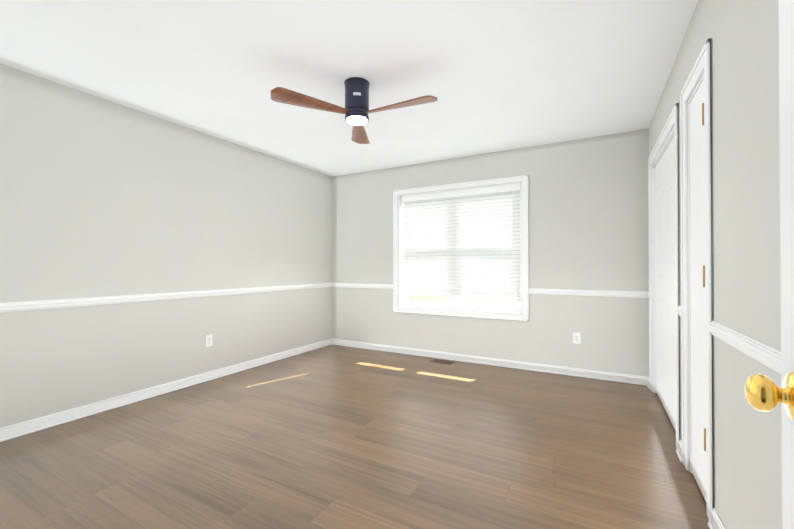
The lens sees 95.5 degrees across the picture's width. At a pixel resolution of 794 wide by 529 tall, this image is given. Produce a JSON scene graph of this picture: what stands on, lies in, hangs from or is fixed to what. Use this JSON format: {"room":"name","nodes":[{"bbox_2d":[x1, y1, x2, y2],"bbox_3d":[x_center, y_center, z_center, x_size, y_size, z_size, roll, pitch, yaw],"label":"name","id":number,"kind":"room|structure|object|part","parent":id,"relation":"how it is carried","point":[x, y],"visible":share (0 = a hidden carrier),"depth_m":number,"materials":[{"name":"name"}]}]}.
{"room":"empty bedroom","nodes":[
{"label":"empty bedroom","id":0,"kind":"room"},
{"bbox_2d":[0,64,331,427],"bbox_3d":[-2.020,-0.073,3.467,0.140,2.440,4.575,0,0,29],"label":"wall","id":1,"kind":"structure","parent":0,"point":[100,197],"depth_m":3.01,"materials":[{"name":"paint"}]},
{"bbox_2d":[0,338,331,441],"bbox_3d":[-1.961,1.105,3.393,0.026,0.083,4.235,0,0,29],"label":"baseboard","id":2,"kind":"structure","parent":1,"relation":"attached to","point":[30,426],"depth_m":3.00,"materials":[{"name":"white wood"}]},
{"bbox_2d":[0,283,331,312],"bbox_3d":[-1.962,0.286,3.399,0.023,0.062,4.235,0,0,29],"label":"trim","id":3,"kind":"structure","parent":1,"relation":"attached to","point":[76,302],"depth_m":3.00,"materials":[{"name":"white wood"}]},
{"bbox_2d":[206,334,212,346],"bbox_3d":[-1.867,0.758,3.586,0.008,0.114,0.070,0,0,29],"label":"electrical outlet","id":4,"kind":"object","parent":1,"relation":"attached to","point":[209,338],"visible":1,"depth_m":3.58,"materials":[{"name":"white plastic"}]},
{"bbox_2d":[0,0,697,176],"bbox_3d":[-0.069,-1.365,1.657,5.310,0.120,5.885,0,0,29],"label":"ceiling","id":5,"kind":"structure","parent":0,"point":[496,75],"depth_m":2.35,"materials":[{"name":"paint"}]},
{"bbox_2d":[271,77,436,143],"bbox_3d":[-0.186,-1.157,2.523,0.967,0.284,1.076,0,0,29],"label":"ceiling fan","id":6,"kind":"object","parent":5,"relation":"hanging from","point":[356,110],"visible":1,"depth_m":2.50,"materials":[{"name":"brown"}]},
{"bbox_3d":[-0.579,-1.075,2.412,0.326,0.028,0.504,0,0,29],"label":"blade","id":7,"kind":"part","parent":6,"relation":"part of","materials":[{"name":"brown wood"}]},
{"bbox_3d":[-0.315,-1.072,2.927,0.351,0.028,0.492,0,0,29],"label":"blade","id":8,"kind":"part","parent":6,"relation":"part of","materials":[{"name":"brown wood"}]},
{"bbox_3d":[0.016,-1.075,2.453,0.545,0.028,0.156,0,0,29],"label":"blade","id":9,"kind":"part","parent":6,"relation":"part of","materials":[{"name":"brown wood"}]},
{"bbox_2d":[0,345,708,528],"bbox_3d":[-0.069,1.195,1.640,5.310,0.120,5.885,0,0,29],"label":"floor","id":10,"kind":"structure","parent":0,"point":[335,437],"depth_m":2.14,"materials":[{"name":"brown wood"}]},
{"bbox_2d":[430,359,454,364],"bbox_3d":[0.539,1.150,4.264,0.270,0.005,0.130,0,0,29],"label":"floor vent","id":11,"kind":"object","parent":10,"relation":"in","point":[443,361],"visible":1,"depth_m":4.27,"materials":[{"name":"brown metal"}]},
{"bbox_2d":[332,129,648,376],"bbox_3d":[0.769,-0.067,4.431,3.820,2.440,0.200,0,0,29],"label":"wall","id":12,"kind":"structure","parent":0,"point":[588,216],"depth_m":3.85,"materials":[{"name":"paint"}]},
{"bbox_2d":[332,283,392,288],"bbox_3d":[-0.491,0.297,4.993,1.008,0.062,0.023,0,0,29],"label":"trim","id":13,"kind":"structure","parent":12,"relation":"attached to","point":[344,285],"depth_m":4.97,"materials":[{"name":"white wood"}]},
{"bbox_2d":[393,175,528,320],"bbox_3d":[0.743,-0.176,4.436,1.694,1.600,0.218,0,0,29],"label":"window","id":14,"kind":"structure","parent":12,"relation":"in","point":[485,262],"depth_m":4.34,"materials":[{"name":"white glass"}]},
{"bbox_2d":[415,201,415,292],"bbox_3d":[0.236,-0.235,4.630,0.004,1.214,0.002,0,0,29],"label":"blind cord","id":15,"kind":"object","parent":14,"relation":"hanging from","point":[415,201],"depth_m":4.63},
{"bbox_2d":[456,197,456,277],"bbox_3d":[0.722,-0.237,4.363,0.004,1.214,0.002,0,0,29],"label":"blind cord","id":16,"kind":"object","parent":14,"relation":"hanging from","point":[456,242],"depth_m":4.36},
{"bbox_3d":[0.733,-0.253,4.385,1.483,1.282,0.064,0,0,29],"label":"window blind rails","id":17,"kind":"part","parent":14,"relation":"part of","materials":[{"name":"white plastic"}]},
{"bbox_3d":[0.763,-0.181,4.472,1.430,1.326,0.032,0,0,29],"label":"glass","id":18,"kind":"part","parent":14,"relation":"part of","materials":[{"name":"glass"}]},
{"bbox_2d":[512,190,512,255],"bbox_3d":[1.296,-0.391,4.034,0.008,0.890,0.008,0,0,29],"label":"blind cord","id":19,"kind":"object","parent":14,"relation":"hanging from","point":[512,190],"depth_m":4.03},
{"bbox_2d":[515,207,515,295],"bbox_3d":[1.320,-0.241,4.018,0.013,1.190,0.013,0,0,29],"label":"blind cord","id":20,"kind":"object","parent":14,"relation":"hanging from","point":[515,207],"depth_m":4.02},
{"bbox_2d":[332,339,648,388],"bbox_3d":[0.725,1.111,4.313,3.790,0.083,0.035,0,0,29],"label":"baseboard","id":21,"kind":"structure","parent":12,"relation":"attached to","point":[585,373],"depth_m":4.04,"materials":[{"name":"white wood"}]},
{"bbox_2d":[573,332,580,343],"bbox_3d":[1.849,0.759,3.713,0.070,0.114,0.008,0,0,29],"label":"electrical outlet","id":22,"kind":"object","parent":12,"relation":"attached to","point":[576,338],"visible":1,"depth_m":3.71,"materials":[{"name":"white plastic"}]},
{"bbox_2d":[529,288,648,297],"bbox_3d":[1.910,0.288,3.668,1.088,0.062,0.035,0,0,29],"label":"trim","id":23,"kind":"structure","parent":12,"relation":"attached to","point":[607,293],"depth_m":3.64,"materials":[{"name":"white wood"}]},
{"bbox_2d":[649,0,781,528],"bbox_3d":[1.451,-0.086,1.561,0.140,2.440,4.575,0,0,29],"label":"wall","id":24,"kind":"structure","parent":0,"point":[743,35],"depth_m":1.26,"materials":[{"name":"paint"}]},
{"bbox_2d":[655,150,666,411],"bbox_3d":[2.191,0.130,2.970,0.035,2.003,0.536,0,0,29],"label":"closet door","id":25,"kind":"structure","parent":24,"relation":"in","point":[661,318],"depth_m":2.95,"materials":[{"name":"white wood"}]},
{"bbox_2d":[666,137,675,430],"bbox_3d":[1.931,0.127,2.496,0.035,2.003,0.536,0,0,29],"label":"closet door","id":26,"kind":"structure","parent":24,"relation":"in","point":[670,279],"depth_m":2.58,"materials":[{"name":"white wood"}]},
{"bbox_2d":[648,38,714,523],"bbox_3d":[0.917,0.072,1.671,1.184,2.125,4.256,0,0,29],"label":"door frame","id":27,"kind":"structure","parent":24,"relation":"attached to","point":[703,63],"depth_m":1.99,"materials":[{"name":"white wood"}]},
{"bbox_2d":[690,80,705,500],"bbox_3d":[1.530,0.122,1.804,0.035,2.003,0.354,0,0,29],"label":"door","id":28,"kind":"structure","parent":24,"relation":"in","point":[698,353],"depth_m":1.82,"materials":[{"name":"white wood"}]},
{"bbox_2d":[702,103,705,450],"bbox_3d":[1.420,0.055,1.661,0.018,1.600,0.036,0,0,29],"label":"side jamb hinges","id":29,"kind":"object","parent":24,"relation":"attached to","point":[704,279],"visible":0.27,"depth_m":1.66,"materials":[{"name":"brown metal"}]},
{"bbox_2d":[708,508,724,528],"bbox_3d":[0.847,1.086,0.641,0.040,0.083,2.115,0,0,29],"label":"baseboard","id":30,"kind":"structure","parent":24,"relation":"attached to","point":[716,522],"depth_m":1.52,"materials":[{"name":"white wood"}]},
{"bbox_2d":[707,321,780,373],"bbox_3d":[0.847,0.268,0.646,0.040,0.062,2.115,0,0,29],"label":"trim","id":31,"kind":"structure","parent":24,"relation":"attached to","point":[766,355],"depth_m":1.16,"materials":[{"name":"white wood"}]},
{"bbox_2d":[745,0,793,528],"bbox_3d":[0.367,0.104,0.183,0.138,2.018,0.813,0,0,32],"label":"entry door","id":32,"kind":"structure","parent":24,"relation":"in","point":[763,393],"depth_m":0.51,"materials":[{"name":"white wood"}]},
{"bbox_3d":[0.549,0.177,0.470,0.138,0.066,0.066,0,0,32],"label":"knob","id":33,"kind":"part","parent":32,"relation":"part of","materials":[{"name":"gold metal"}]},
{"label":"outside","id":34,"kind":"structure","parent":0,"visible":0},
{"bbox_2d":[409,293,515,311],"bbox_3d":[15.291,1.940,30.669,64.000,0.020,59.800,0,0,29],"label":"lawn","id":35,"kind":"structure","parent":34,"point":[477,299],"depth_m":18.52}
]}

